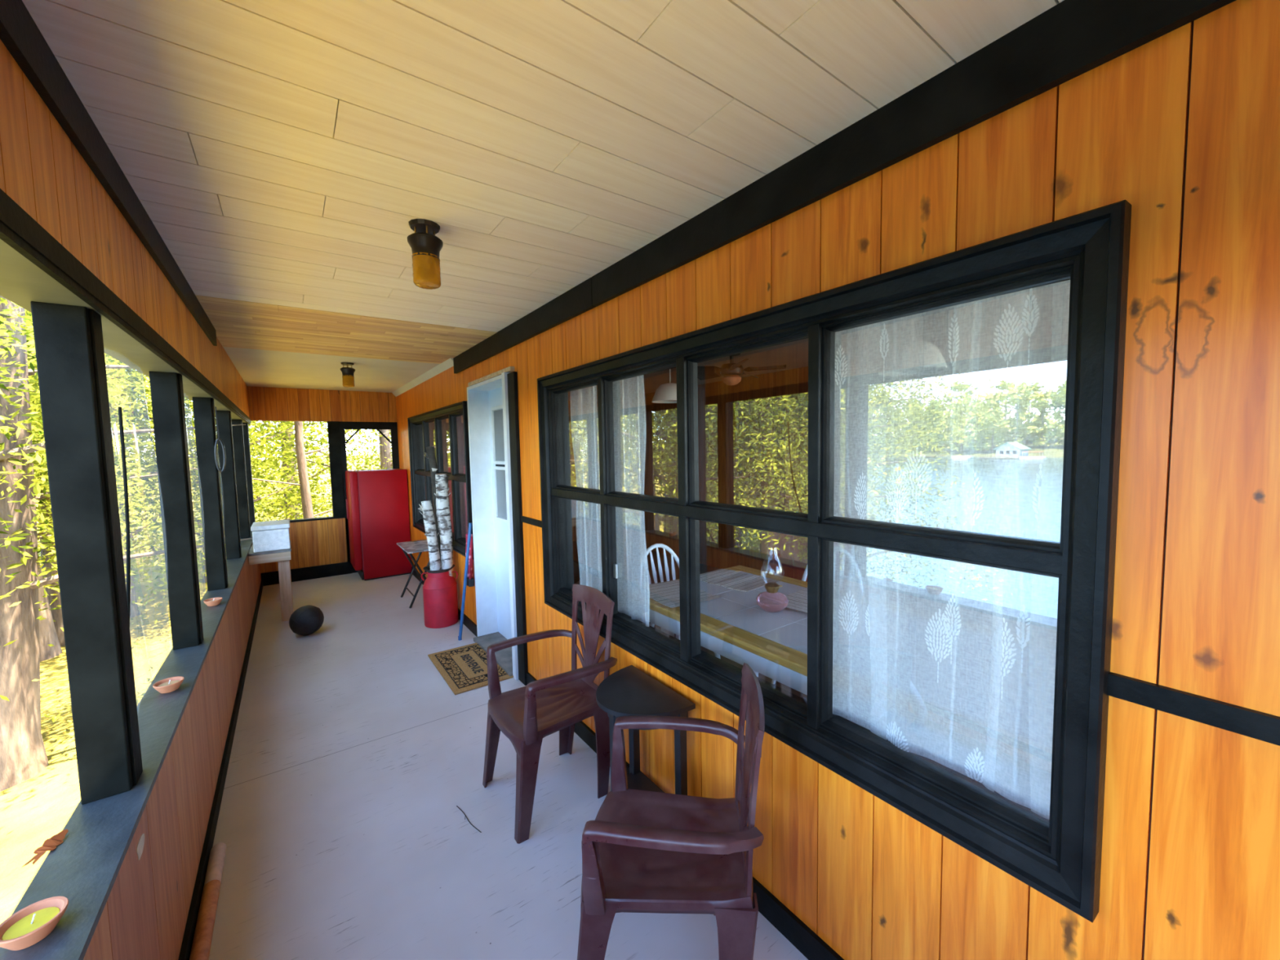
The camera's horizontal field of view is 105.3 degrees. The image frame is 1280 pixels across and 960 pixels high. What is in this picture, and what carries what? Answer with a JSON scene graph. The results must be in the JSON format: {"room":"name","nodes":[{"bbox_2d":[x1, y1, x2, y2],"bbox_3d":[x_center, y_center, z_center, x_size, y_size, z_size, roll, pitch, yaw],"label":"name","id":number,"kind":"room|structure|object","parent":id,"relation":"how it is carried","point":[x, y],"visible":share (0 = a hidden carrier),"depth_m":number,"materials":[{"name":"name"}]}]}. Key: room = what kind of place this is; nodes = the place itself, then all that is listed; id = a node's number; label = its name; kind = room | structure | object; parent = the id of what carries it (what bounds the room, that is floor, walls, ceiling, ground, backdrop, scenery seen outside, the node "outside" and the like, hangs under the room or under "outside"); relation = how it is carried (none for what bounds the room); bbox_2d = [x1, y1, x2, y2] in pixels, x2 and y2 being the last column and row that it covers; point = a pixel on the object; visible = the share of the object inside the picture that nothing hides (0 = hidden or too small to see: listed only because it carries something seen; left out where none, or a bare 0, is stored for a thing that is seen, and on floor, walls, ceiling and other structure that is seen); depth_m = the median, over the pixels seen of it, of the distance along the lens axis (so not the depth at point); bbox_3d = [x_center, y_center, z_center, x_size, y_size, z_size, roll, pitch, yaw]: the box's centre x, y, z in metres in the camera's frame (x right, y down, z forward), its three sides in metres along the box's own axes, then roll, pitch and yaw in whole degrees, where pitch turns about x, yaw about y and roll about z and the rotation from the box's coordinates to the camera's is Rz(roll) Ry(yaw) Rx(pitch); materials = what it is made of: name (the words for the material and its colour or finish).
{"room":"screened porch","nodes":[
{"label":"screened porch","id":0,"kind":"room"},
{"bbox_2d":[0,39,261,959],"bbox_3d":[-1.746,0.316,1.776,0.135,2.400,9.290,-4,5,-36],"label":"wall","id":1,"kind":"structure","parent":0,"point":[144,916],"depth_m":1.31,"materials":[{"name":"brown wood"}]},
{"bbox_2d":[0,0,217,346],"bbox_3d":[-0.790,-0.731,0.472,0.016,0.097,6.150,-4,5,-36],"label":"trim","id":2,"kind":"structure","parent":1,"relation":"attached to","point":[20,33],"depth_m":1.04,"materials":[{"name":"wood"}]},
{"bbox_2d":[0,239,246,422],"bbox_3d":[-1.745,-0.444,1.680,0.149,0.016,9.200,-4,5,-36],"label":"trim","id":3,"kind":"structure","parent":1,"relation":"attached to","point":[22,282],"depth_m":1.10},
{"bbox_2d":[0,188,250,424],"bbox_3d":[-1.678,-0.454,1.728,0.015,0.064,9.200,-4,5,-36],"label":"trim","id":4,"kind":"structure","parent":1,"relation":"attached to","point":[19,230],"depth_m":1.01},
{"bbox_2d":[0,530,253,959],"bbox_3d":[-1.706,0.763,1.772,0.129,0.017,9.200,-4,5,-36],"label":"window sill","id":5,"kind":"structure","parent":1,"relation":"attached to","point":[84,868],"depth_m":1.10,"materials":[{"name":"wood"}]},
{"bbox_2d":[0,896,68,951],"bbox_3d":[-1.068,0.783,0.858,0.086,0.038,0.086,2,5,37],"label":"candle","id":6,"kind":"object","parent":5,"relation":"on","point":[28,926],"visible":1,"depth_m":0.86,"materials":[{"name":"ceramic"}]},
{"bbox_2d":[21,828,68,867],"bbox_3d":[-1.272,0.789,1.049,0.037,0.016,0.084,-1,4,3],"label":"dry leaf","id":7,"kind":"object","parent":5,"relation":"on","point":[50,844],"visible":1,"depth_m":1.05,"materials":[{"name":"brown plant"}]},
{"bbox_2d":[30,301,142,804],"bbox_3d":[-1.356,0.187,1.207,0.091,1.195,0.100,-4,5,-36],"label":"porch post","id":8,"kind":"object","parent":5,"relation":"on","point":[68,342],"visible":1,"depth_m":1.17,"materials":[{"name":"wood"}]},
{"bbox_2d":[152,675,184,693],"bbox_3d":[-1.690,0.736,1.751,0.082,0.036,0.082,2,5,37],"label":"candle","id":9,"kind":"object","parent":5,"relation":"on","point":[173,683],"visible":1,"depth_m":1.75,"materials":[{"name":"ceramic"}]},
{"bbox_2d":[148,371,203,649],"bbox_3d":[-2.027,0.137,2.140,0.091,1.195,0.100,-4,5,-36],"label":"porch post","id":10,"kind":"object","parent":5,"relation":"on","point":[166,390],"visible":1,"depth_m":2.10,"materials":[{"name":"wood"}]},
{"bbox_2d":[191,396,228,591],"bbox_3d":[-2.682,0.089,3.050,0.091,1.195,0.100,-4,5,-36],"label":"porch post","id":11,"kind":"object","parent":5,"relation":"on","point":[204,416],"visible":0.99,"depth_m":3.01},
{"bbox_2d":[214,410,241,559],"bbox_3d":[-3.333,0.041,3.955,0.091,1.195,0.100,-4,5,-36],"label":"porch post","id":12,"kind":"object","parent":5,"relation":"on","point":[228,494],"visible":0.98,"depth_m":3.92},
{"bbox_2d":[231,419,250,537],"bbox_3d":[-4.039,-0.011,4.936,0.091,1.195,0.100,-4,5,-36],"label":"porch post","id":13,"kind":"object","parent":5,"relation":"on","point":[237,430],"visible":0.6,"depth_m":4.90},
{"bbox_2d":[242,422,255,527],"bbox_3d":[-4.380,-0.037,5.423,0.105,1.195,0.090,-4,5,-36],"label":"porch post","id":14,"kind":"object","parent":5,"relation":"on","point":[246,431],"visible":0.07,"depth_m":5.41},
{"bbox_2d":[117,356,168,713],"bbox_3d":[-1.726,0.164,1.649,0.036,1.185,1.027,-4,5,-36],"label":"plastic sheet","id":15,"kind":"object","parent":1,"relation":"hanging from","point":[129,562],"visible":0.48,"depth_m":1.74,"materials":[{"name":"white"}]},
{"bbox_2d":[183,392,205,594],"bbox_3d":[-2.390,0.115,2.571,0.036,1.185,1.002,-4,5,-36],"label":"plastic sheet","id":16,"kind":"object","parent":1,"relation":"hanging from","point":[188,414],"visible":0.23,"depth_m":2.83,"materials":[{"name":"white"}]},
{"bbox_2d":[177,580,262,959],"bbox_3d":[-1.638,1.376,1.854,0.014,0.070,9.200,-4,5,-36],"label":"baseboard","id":17,"kind":"structure","parent":1,"relation":"attached to","point":[187,942],"depth_m":1.97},
{"bbox_2d":[247,386,600,573],"bbox_3d":[-2.544,-0.010,6.856,4.760,2.400,0.090,-4,5,-36],"label":"wall","id":18,"kind":"structure","parent":0,"point":[318,542],"depth_m":5.91,"materials":[{"name":"brown wood"}]},
{"bbox_2d":[260,561,351,586],"bbox_3d":[-3.961,1.114,5.832,0.895,0.150,0.014,-4,5,-36],"label":"baseboard","id":19,"kind":"structure","parent":18,"relation":"attached to","point":[271,578],"depth_m":5.84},
{"bbox_2d":[289,515,346,522],"bbox_3d":[-4.011,0.478,5.825,0.885,0.022,0.112,-4,5,-36],"label":"trim","id":20,"kind":"structure","parent":18,"relation":"attached to","point":[331,517],"depth_m":5.86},
{"bbox_2d":[327,421,345,516],"bbox_3d":[-3.729,-0.132,5.988,0.120,1.163,0.105,-4,5,-36],"label":"porch post","id":21,"kind":"object","parent":20,"relation":"on","point":[333,427],"visible":1,"depth_m":5.94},
{"bbox_2d":[339,421,399,573],"bbox_3d":[-3.401,0.207,6.220,0.645,1.885,0.040,-4,5,-36],"label":"door","id":22,"kind":"structure","parent":18,"relation":"in","point":[393,426],"depth_m":6.08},
{"bbox_2d":[22,0,1069,401],"bbox_3d":[0.139,-0.994,3.016,4.760,0.052,9.365,-4,5,-36],"label":"ceiling","id":23,"kind":"structure","parent":0,"point":[283,153],"depth_m":1.17,"materials":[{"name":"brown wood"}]},
{"bbox_2d":[340,362,355,387],"bbox_3d":[-2.486,-0.893,4.157,0.112,0.200,0.112,-4,5,-36],"label":"ceiling light","id":24,"kind":"object","parent":23,"relation":"attached to","point":[348,377],"visible":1,"depth_m":4.12,"materials":[{"name":"glass"}]},
{"bbox_2d":[407,218,443,289],"bbox_3d":[-0.726,-0.761,1.657,0.112,0.200,0.112,-4,5,-36],"label":"ceiling light","id":25,"kind":"object","parent":23,"relation":"attached to","point":[426,247],"visible":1,"depth_m":1.62,"materials":[{"name":"glass"}]},
{"bbox_2d":[411,252,440,289],"bbox_3d":[-0.725,-0.708,1.660,0.088,0.095,0.088,-4,5,-36],"label":"lampshade","id":26,"kind":"object","parent":25,"relation":"on","point":[425,265],"depth_m":1.63,"materials":[{"name":"orange"}]},
{"bbox_2d":[651,368,676,403],"bbox_3d":[0.288,-0.917,4.672,0.371,0.332,0.360,-4,5,-36],"label":"pendant lamp","id":27,"kind":"object","parent":23,"relation":"hanging from","point":[665,393],"visible":0.66,"depth_m":4.56,"materials":[{"name":"metal"}]},
{"bbox_2d":[697,353,786,385],"bbox_3d":[0.739,-0.915,4.045,0.843,0.270,0.805,-4,5,-36],"label":"ceiling fan","id":28,"kind":"object","parent":23,"relation":"hanging from","point":[731,371],"visible":0.89,"depth_m":3.96,"materials":[{"name":"metal"}]},
{"bbox_2d":[880,316,946,376],"bbox_3d":[1.596,-0.811,2.856,0.371,0.352,0.360,-4,5,-36],"label":"pendant lamp","id":29,"kind":"object","parent":23,"relation":"hanging from","point":[904,344],"visible":0.12,"depth_m":2.78,"materials":[{"name":"white paint"}]},
{"bbox_2d":[208,537,1038,959],"bbox_3d":[0.160,1.345,3.208,4.760,0.120,9.300,-4,5,-36],"label":"floor","id":30,"kind":"structure","parent":0,"point":[353,759],"depth_m":2.02,"materials":[{"name":"concrete"}]},
{"bbox_2d":[189,842,226,959],"bbox_3d":[-1.034,1.428,1.071,0.047,0.047,1.900,-4,5,-36],"label":"pole","id":31,"kind":"object","parent":30,"relation":"on","point":[202,942],"visible":1,"depth_m":1.59,"materials":[{"name":"brown wood"}]},
{"bbox_2d":[248,540,293,621],"bbox_3d":[-3.392,0.940,4.515,0.303,0.652,0.540,-4,5,-36],"label":"workbench","id":32,"kind":"object","parent":30,"relation":"on","point":[282,557],"visible":0.8,"depth_m":4.37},
{"bbox_2d":[250,519,290,552],"bbox_3d":[-3.340,0.503,4.430,0.274,0.228,0.354,-4,5,-36],"label":"foam box","id":33,"kind":"object","parent":32,"relation":"on","point":[268,535],"visible":1,"depth_m":4.30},
{"bbox_2d":[288,604,324,635],"bbox_3d":[-2.766,1.164,4.052,0.240,0.240,0.240,2,5,37],"label":"basketball","id":34,"kind":"object","parent":30,"relation":"on","point":[307,620],"visible":1,"depth_m":3.98,"materials":[{"name":"black rubber"}]},
{"bbox_2d":[345,468,412,580],"bbox_3d":[-3.209,0.519,5.980,0.620,1.287,0.504,-4,5,-36],"label":"refrigerator","id":35,"kind":"object","parent":30,"relation":"on","point":[377,504],"visible":0.98,"depth_m":5.77,"materials":[{"name":"metal"}]},
{"bbox_2d":[396,539,429,608],"bbox_3d":[-2.227,0.938,4.921,0.290,0.565,0.600,-4,5,-36],"label":"folding table","id":36,"kind":"object","parent":30,"relation":"on","point":[415,546],"visible":0.75,"depth_m":4.88,"materials":[{"name":"wood"}]},
{"bbox_2d":[421,564,458,628],"bbox_3d":[-1.738,1.002,4.253,0.278,0.498,0.278,-4,5,-36],"label":"milk can","id":37,"kind":"object","parent":30,"relation":"on","point":[439,588],"visible":0.91,"depth_m":4.15,"materials":[{"name":"red metal"}]},
{"bbox_2d":[417,500,441,570],"bbox_3d":[-1.796,0.565,4.166,0.160,0.786,0.129,0,4,9],"label":"birch log","id":38,"kind":"object","parent":37,"relation":"in","point":[426,508],"visible":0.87,"depth_m":4.14,"materials":[{"name":"white wood"}]},
{"bbox_2d":[423,446,440,561],"bbox_3d":[-1.796,0.326,4.300,0.140,1.246,0.149,-4,5,-36],"label":"birch log","id":39,"kind":"object","parent":37,"relation":"in","point":[430,450],"visible":0.42,"depth_m":4.27,"materials":[{"name":"white wood"}]},
{"bbox_2d":[434,473,453,576],"bbox_3d":[-1.697,0.449,4.233,0.133,1.007,0.130,-2,4,-16],"label":"birch log","id":40,"kind":"object","parent":37,"relation":"in","point":[442,511],"visible":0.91,"depth_m":4.20,"materials":[{"name":"white wood"}]},
{"bbox_2d":[457,522,471,640],"bbox_3d":[-1.384,0.804,3.863,0.143,0.930,0.028,-2,4,-16],"label":"handle","id":41,"kind":"object","parent":30,"relation":"on","point":[460,637],"visible":1,"depth_m":3.85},
{"bbox_2d":[427,642,513,694],"bbox_3d":[-1.182,1.289,3.411,0.410,0.016,0.720,-4,5,-36],"label":"doormat","id":42,"kind":"object","parent":30,"relation":"on","point":[464,668],"visible":0.91,"depth_m":3.35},
{"bbox_2d":[482,584,617,844],"bbox_3d":[-0.396,0.939,2.145,0.496,0.855,0.513,-4,5,-36],"label":"plastic chair","id":43,"kind":"object","parent":30,"relation":"on","point":[526,715],"visible":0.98,"depth_m":2.11,"materials":[{"name":"plastic"}]},
{"bbox_2d":[595,665,695,795],"bbox_3d":[-0.022,1.090,1.855,0.270,0.577,0.400,-4,5,-36],"label":"side table","id":44,"kind":"object","parent":30,"relation":"on","point":[628,691],"visible":0.59,"depth_m":1.80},
{"bbox_2d":[626,770,664,792],"bbox_3d":[-0.003,1.240,1.877,0.209,0.015,0.310,-4,5,-36],"label":"shelf","id":45,"kind":"object","parent":44,"relation":"attached to","point":[637,780],"depth_m":1.97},
{"bbox_2d":[577,662,764,959],"bbox_3d":[0.086,0.981,1.368,0.496,0.855,0.513,-1,4,6],"label":"plastic chair","id":46,"kind":"object","parent":30,"relation":"on","point":[643,851],"visible":1,"depth_m":1.24,"materials":[{"name":"plastic"}]},
{"bbox_2d":[637,543,720,658],"bbox_3d":[0.251,0.865,3.224,0.428,0.836,0.467,-4,5,-36],"label":"dining chair","id":47,"kind":"object","parent":30,"relation":"on","point":[664,547],"visible":0.32,"depth_m":3.36,"materials":[{"name":"white paint"}]},
{"bbox_2d":[768,531,852,591],"bbox_3d":[1.583,0.752,4.570,0.480,0.705,0.640,-4,5,-36],"label":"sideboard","id":48,"kind":"object","parent":30,"relation":"on","point":[792,553],"visible":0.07,"depth_m":4.47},
{"bbox_2d":[622,564,1055,800],"bbox_3d":[0.857,0.981,2.130,0.920,0.724,1.970,-4,5,-36],"label":"dining table","id":49,"kind":"object","parent":30,"relation":"on","point":[733,625],"visible":0.24,"depth_m":2.01,"materials":[{"name":"white fabric"}]},
{"bbox_2d":[631,579,721,608],"bbox_3d":[0.181,0.597,2.591,0.300,0.011,0.420,-3,4,-29],"label":"placemat","id":50,"kind":"object","parent":49,"relation":"on","point":[667,593],"visible":0.54,"depth_m":2.56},
{"bbox_2d":[699,568,779,591],"bbox_3d":[0.542,0.574,2.825,0.300,0.011,0.420,-4,5,-40],"label":"placemat","id":51,"kind":"object","parent":49,"relation":"on","point":[729,579],"visible":0.93,"depth_m":2.81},
{"bbox_2d":[755,549,788,612],"bbox_3d":[0.617,0.461,2.279,0.148,0.300,0.148,-4,5,-36],"label":"oil lamp","id":52,"kind":"object","parent":49,"relation":"on","point":[771,600],"visible":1,"depth_m":2.25,"materials":[{"name":"pink glass"}]},
{"bbox_2d":[786,587,863,613],"bbox_3d":[0.875,0.595,2.412,0.420,0.011,0.300,-5,5,-41],"label":"placemat","id":53,"kind":"object","parent":49,"relation":"on","point":[797,601],"visible":0.31,"depth_m":2.42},
{"bbox_2d":[395,0,1279,959],"bbox_3d":[-0.433,0.176,2.719,0.113,2.300,9.300,-4,5,-36],"label":"wall","id":54,"kind":"structure","parent":0,"point":[1182,126],"depth_m":0.83,"materials":[{"name":"brown wood"}]},
{"bbox_2d":[391,357,453,396],"bbox_3d":[-2.354,-1.038,5.150,0.045,0.052,2.810,-4,5,-36],"label":"trim","id":55,"kind":"structure","parent":54,"relation":"attached to","point":[446,365],"depth_m":4.80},
{"bbox_2d":[407,400,474,559],"bbox_3d":[-1.935,-0.040,4.759,0.156,1.254,2.182,-4,5,-36],"label":"window","id":56,"kind":"structure","parent":54,"relation":"in","point":[418,425],"depth_m":4.70,"materials":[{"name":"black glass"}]},
{"bbox_2d":[456,415,467,537],"bbox_3d":[-1.546,-0.002,4.353,0.036,1.380,0.427,-4,5,-36],"label":"curtain","id":57,"kind":"object","parent":56,"relation":"hanging from","point":[460,419],"visible":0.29,"depth_m":4.45,"materials":[{"name":"white fabric"}]},
{"bbox_2d":[465,533,474,586],"bbox_3d":[-1.367,0.636,3.902,0.046,0.421,0.110,-4,5,-36],"label":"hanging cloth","id":58,"kind":"object","parent":54,"relation":"hanging from","point":[470,580],"visible":0.84,"depth_m":3.87,"materials":[{"name":"red fabric"}]},
{"bbox_2d":[466,366,528,685],"bbox_3d":[-0.967,0.280,3.481,0.245,2.012,0.980,-4,5,-36],"label":"door","id":59,"kind":"structure","parent":54,"relation":"in","point":[492,399],"depth_m":3.76,"materials":[{"name":"white paint"}]},
{"bbox_2d":[493,408,506,519],"bbox_3d":[-0.953,-0.110,3.555,0.002,0.820,0.573,-4,5,-36],"label":"window","id":60,"kind":"structure","parent":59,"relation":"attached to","point":[500,487],"depth_m":3.71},
{"bbox_2d":[411,567,844,959],"bbox_3d":[-0.434,1.287,2.715,0.014,0.085,9.200,-4,5,-36],"label":"baseboard","id":61,"kind":"structure","parent":54,"relation":"attached to","point":[794,930],"depth_m":1.50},
{"bbox_2d":[537,200,1131,922],"bbox_3d":[0.185,0.116,1.812,0.156,1.254,2.310,-4,5,-36],"label":"window","id":62,"kind":"structure","parent":54,"relation":"in","point":[1059,857],"depth_m":1.10,"materials":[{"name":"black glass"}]},
{"bbox_2d":[569,385,602,591],"bbox_3d":[-0.272,0.092,2.582,0.036,1.380,0.304,-4,5,-36],"label":"curtain","id":63,"kind":"object","parent":62,"relation":"hanging from","point":[585,412],"visible":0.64,"depth_m":2.58,"materials":[{"name":"white fabric"}]},
{"bbox_2d":[612,375,649,626],"bbox_3d":[-0.043,0.109,2.264,0.036,1.380,0.285,-4,5,-36],"label":"curtain","id":64,"kind":"object","parent":62,"relation":"hanging from","point":[622,406],"visible":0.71,"depth_m":2.25,"materials":[{"name":"white fabric"}]},
{"bbox_2d":[832,280,1070,820],"bbox_3d":[0.722,0.191,1.194,0.029,1.430,0.652,-4,5,-36],"label":"curtain","id":65,"kind":"object","parent":62,"relation":"hanging from","point":[1038,706],"visible":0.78,"depth_m":1.16,"materials":[{"name":"white fabric"}]},
{"bbox_2d":[835,344,847,407],"bbox_3d":[0.564,-0.291,1.374,0.040,0.178,0.002,2,5,42],"label":"print","id":66,"kind":"object","parent":65,"relation":"attached to","point":[842,375],"depth_m":1.37,"materials":[{"name":"white"}]},
{"bbox_2d":[838,590,858,653],"bbox_3d":[0.599,0.407,1.400,0.007,0.188,0.062,-4,5,-40],"label":"print","id":67,"kind":"object","parent":65,"relation":"attached to","point":[853,612],"depth_m":1.40,"materials":[{"name":"white"}]},
{"bbox_2d":[853,471,869,519],"bbox_3d":[0.612,0.073,1.345,0.002,0.191,0.061,-3,4,-20],"label":"print","id":68,"kind":"object","parent":65,"relation":"attached to","point":[858,506],"depth_m":1.35,"materials":[{"name":"white"}]},
{"bbox_2d":[865,605,875,658],"bbox_3d":[0.633,0.410,1.341,0.003,0.173,0.034,-4,5,-34],"label":"print","id":69,"kind":"object","parent":65,"relation":"attached to","point":[871,610],"depth_m":1.34,"materials":[{"name":"white"}]},
{"bbox_2d":[879,323,888,382],"bbox_3d":[0.631,-0.329,1.262,0.001,0.152,0.025,-4,5,-39],"label":"print","id":70,"kind":"object","parent":65,"relation":"attached to","point":[882,333],"depth_m":1.26,"materials":[{"name":"white"}]},
{"bbox_2d":[884,721,909,751],"bbox_3d":[0.677,0.721,1.297,0.006,0.171,0.077,-3,4,-26],"label":"print","id":71,"kind":"object","parent":65,"relation":"attached to","point":[904,734],"depth_m":1.28,"materials":[{"name":"white"}]},
{"bbox_2d":[884,464,910,523],"bbox_3d":[0.661,0.051,1.256,0.002,0.183,0.068,-3,4,-30],"label":"print","id":72,"kind":"object","parent":65,"relation":"attached to","point":[902,481],"depth_m":1.26,"materials":[{"name":"white"}]},
{"bbox_2d":[902,446,933,518],"bbox_3d":[0.690,0.007,1.215,0.067,0.180,0.006,2,5,43],"label":"print","id":73,"kind":"object","parent":65,"relation":"attached to","point":[911,468],"depth_m":1.21,"materials":[{"name":"white"}]},
{"bbox_2d":[924,608,952,683],"bbox_3d":[0.736,0.410,1.204,0.005,0.190,0.062,-4,5,-40],"label":"print","id":74,"kind":"object","parent":65,"relation":"attached to","point":[942,628],"depth_m":1.21,"materials":[{"name":"white"}]},
{"bbox_2d":[942,594,961,663],"bbox_3d":[0.752,0.361,1.177,0.002,0.175,0.042,-3,4,-30],"label":"print","id":75,"kind":"object","parent":65,"relation":"attached to","point":[949,610],"depth_m":1.18,"materials":[{"name":"white"}]},
{"bbox_2d":[947,307,959,389],"bbox_3d":[0.736,-0.307,1.145,0.001,0.193,0.026,-4,5,-32],"label":"print","id":76,"kind":"object","parent":65,"relation":"attached to","point":[953,351],"depth_m":1.15,"materials":[{"name":"white"}]},
{"bbox_2d":[960,469,984,528],"bbox_3d":[0.765,0.065,1.125,0.002,0.186,0.049,-4,5,-33],"label":"print","id":77,"kind":"object","parent":65,"relation":"attached to","point":[967,497],"depth_m":1.12,"materials":[{"name":"white"}]},
{"bbox_2d":[964,747,987,782],"bbox_3d":[0.795,0.710,1.155,0.005,0.160,0.051,-4,5,-32],"label":"print","id":78,"kind":"object","parent":65,"relation":"attached to","point":[971,762],"depth_m":1.15,"materials":[{"name":"white"}]},
{"bbox_2d":[991,617,1016,699],"bbox_3d":[0.807,0.398,1.085,0.003,0.190,0.054,-3,4,-20],"label":"print","id":79,"kind":"object","parent":65,"relation":"attached to","point":[1001,646],"depth_m":1.08,"materials":[{"name":"white"}]},
{"bbox_2d":[993,303,1023,386],"bbox_3d":[0.790,-0.289,1.048,0.003,0.177,0.059,-3,4,-26],"label":"print","id":80,"kind":"object","parent":65,"relation":"attached to","point":[1006,357],"depth_m":1.05,"materials":[{"name":"white"}]},
{"bbox_2d":[1015,604,1030,673],"bbox_3d":[0.823,0.342,1.050,0.001,0.154,0.026,-5,5,-43],"label":"print","id":81,"kind":"object","parent":65,"relation":"attached to","point":[1024,614],"depth_m":1.05,"materials":[{"name":"white"}]},
{"bbox_2d":[1021,288,1039,364],"bbox_3d":[0.806,-0.318,1.010,0.002,0.158,0.031,-4,5,-32],"label":"print","id":82,"kind":"object","parent":65,"relation":"attached to","point":[1031,315],"depth_m":1.01,"materials":[{"name":"white"}]},
{"bbox_2d":[1031,463,1046,536],"bbox_3d":[0.833,0.056,1.017,0.026,0.181,0.001,2,5,35],"label":"print","id":83,"kind":"object","parent":65,"relation":"attached to","point":[1039,496],"depth_m":1.02,"materials":[{"name":"white"}]},
{"bbox_2d":[1042,662,1051,724],"bbox_3d":[0.857,0.445,1.028,0.017,0.149,0.001,3,5,44],"label":"print","id":84,"kind":"object","parent":65,"relation":"attached to","point":[1046,667],"depth_m":1.02,"materials":[{"name":"white"}]},
{"bbox_2d":[1051,304,1068,368],"bbox_3d":[0.846,-0.281,0.979,0.033,0.153,0.002,2,5,35],"label":"print","id":85,"kind":"object","parent":65,"relation":"attached to","point":[1060,331],"depth_m":0.98,"materials":[{"name":"white"}]},
{"bbox_2d":[453,0,1235,373],"bbox_3d":[0.340,-0.803,1.429,0.022,0.127,6.390,-4,5,-36],"label":"trim","id":86,"kind":"structure","parent":54,"relation":"attached to","point":[1071,38],"depth_m":1.07,"materials":[{"name":"wood"}]},
{"bbox_2d":[1106,671,1279,746],"bbox_3d":[1.530,0.412,-0.109,0.012,0.039,2.403,-4,5,-36],"label":"trim","id":87,"kind":"structure","parent":54,"relation":"attached to","point":[1252,723],"depth_m":0.78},
{"bbox_2d":[613,325,1067,636],"bbox_3d":[2.028,0.009,4.481,0.100,2.300,9.300,-4,5,-36],"label":"window","id":88,"kind":"structure","parent":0,"point":[753,433],"depth_m":5.46,"materials":[{"name":"glass"}]},
{"label":"outside","id":89,"kind":"structure","parent":0,"visible":0},
{"bbox_2d":[0,454,391,924],"bbox_3d":[-21.028,3.610,9.723,102.000,7.099,120.000,-4,5,-36],"label":"ground","id":90,"kind":"structure","parent":89,"point":[33,811],"depth_m":4.20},
{"bbox_2d":[12,356,159,605],"bbox_3d":[-6.973,-1.934,3.072,5.752,9.754,4.809,-5,5,-42],"label":"cedar tree","id":91,"kind":"object","parent":90,"relation":"on","point":[35,416],"visible":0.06,"depth_m":4.84,"materials":[{"name":"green plant"}]},
{"bbox_2d":[0,295,252,791],"bbox_3d":[-5.552,-1.827,3.265,5.478,9.290,4.580,3,5,44],"label":"cedar tree","id":92,"kind":"object","parent":90,"relation":"on","point":[23,754],"visible":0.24,"depth_m":3.95,"materials":[{"name":"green plant"}]},
{"bbox_2d":[24,311,318,662],"bbox_3d":[-7.885,-2.422,6.252,6.026,10.219,5.038,-3,4,-30],"label":"cedar tree","id":93,"kind":"object","parent":90,"relation":"on","point":[51,632],"visible":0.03,"depth_m":6.81,"materials":[{"name":"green plant"}]},
{"bbox_2d":[26,344,319,629],"bbox_3d":[-8.338,-1.549,7.693,6.396,8.265,5.484,2,5,37],"label":"leafy tree","id":94,"kind":"object","parent":90,"relation":"on","point":[133,608],"visible":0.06,"depth_m":7.87,"materials":[{"name":"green plant"}]},
{"bbox_2d":[26,339,331,580],"bbox_3d":[-8.944,-2.765,9.370,7.995,10.331,6.856,-4,5,-37],"label":"leafy tree","id":95,"kind":"object","parent":90,"relation":"on","point":[140,400],"visible":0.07,"depth_m":9.21,"materials":[{"name":"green plant"}]},
{"bbox_2d":[26,313,354,593],"bbox_3d":[-8.548,-2.787,9.182,7.995,10.331,6.856,-1,4,6],"label":"leafy tree","id":96,"kind":"object","parent":90,"relation":"on","point":[150,482],"visible":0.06,"depth_m":9.07,"materials":[{"name":"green plant"}]},
{"bbox_2d":[25,326,369,569],"bbox_3d":[-9.454,-2.442,10.823,7.195,9.298,6.170,-1,4,0],"label":"leafy tree","id":97,"kind":"object","parent":90,"relation":"on","point":[146,422],"visible":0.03,"depth_m":11.01,"materials":[{"name":"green plant"}]},
{"bbox_2d":[125,368,364,516],"bbox_3d":[-13.871,-5.650,15.783,11.992,15.497,10.284,3,5,44],"label":"leafy tree","id":98,"kind":"object","parent":90,"relation":"on","point":[134,369],"visible":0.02,"depth_m":15.99,"materials":[{"name":"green plant"}]},
{"bbox_2d":[141,421,391,526],"bbox_3d":[-9.799,-4.179,13.586,9.594,12.397,8.227,0,4,13],"label":"leafy tree","id":99,"kind":"object","parent":90,"relation":"on","point":[367,463],"visible":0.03,"depth_m":13.67,"materials":[{"name":"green plant"}]},
{"bbox_2d":[189,421,390,532],"bbox_3d":[-5.280,-0.312,7.642,0.605,5.202,3.217,2,5,42],"label":"bare trunk","id":100,"kind":"object","parent":90,"relation":"on","point":[306,500],"visible":0.2,"depth_m":7.53,"materials":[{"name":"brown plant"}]},
{"bbox_2d":[248,421,392,522],"bbox_3d":[-6.072,-2.990,11.493,6.856,10.331,7.995,1,4,28],"label":"leafy tree","id":101,"kind":"object","parent":90,"relation":"on","point":[385,451],"visible":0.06,"depth_m":11.04,"materials":[{"name":"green plant"}]},
{"bbox_2d":[253,422,391,506],"bbox_3d":[-12.893,-7.178,19.765,13.591,17.563,11.655,-3,4,-31],"label":"leafy tree","id":102,"kind":"object","parent":90,"relation":"on","point":[377,439],"visible":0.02,"depth_m":20.59,"materials":[{"name":"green plant"}]},
{"bbox_2d":[293,422,392,469],"bbox_3d":[-5.008,-4.240,13.716,8.227,12.397,9.594,-2,4,-15],"label":"leafy tree","id":103,"kind":"object","parent":90,"relation":"on","point":[362,431],"visible":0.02,"depth_m":12.18,"materials":[{"name":"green plant"}]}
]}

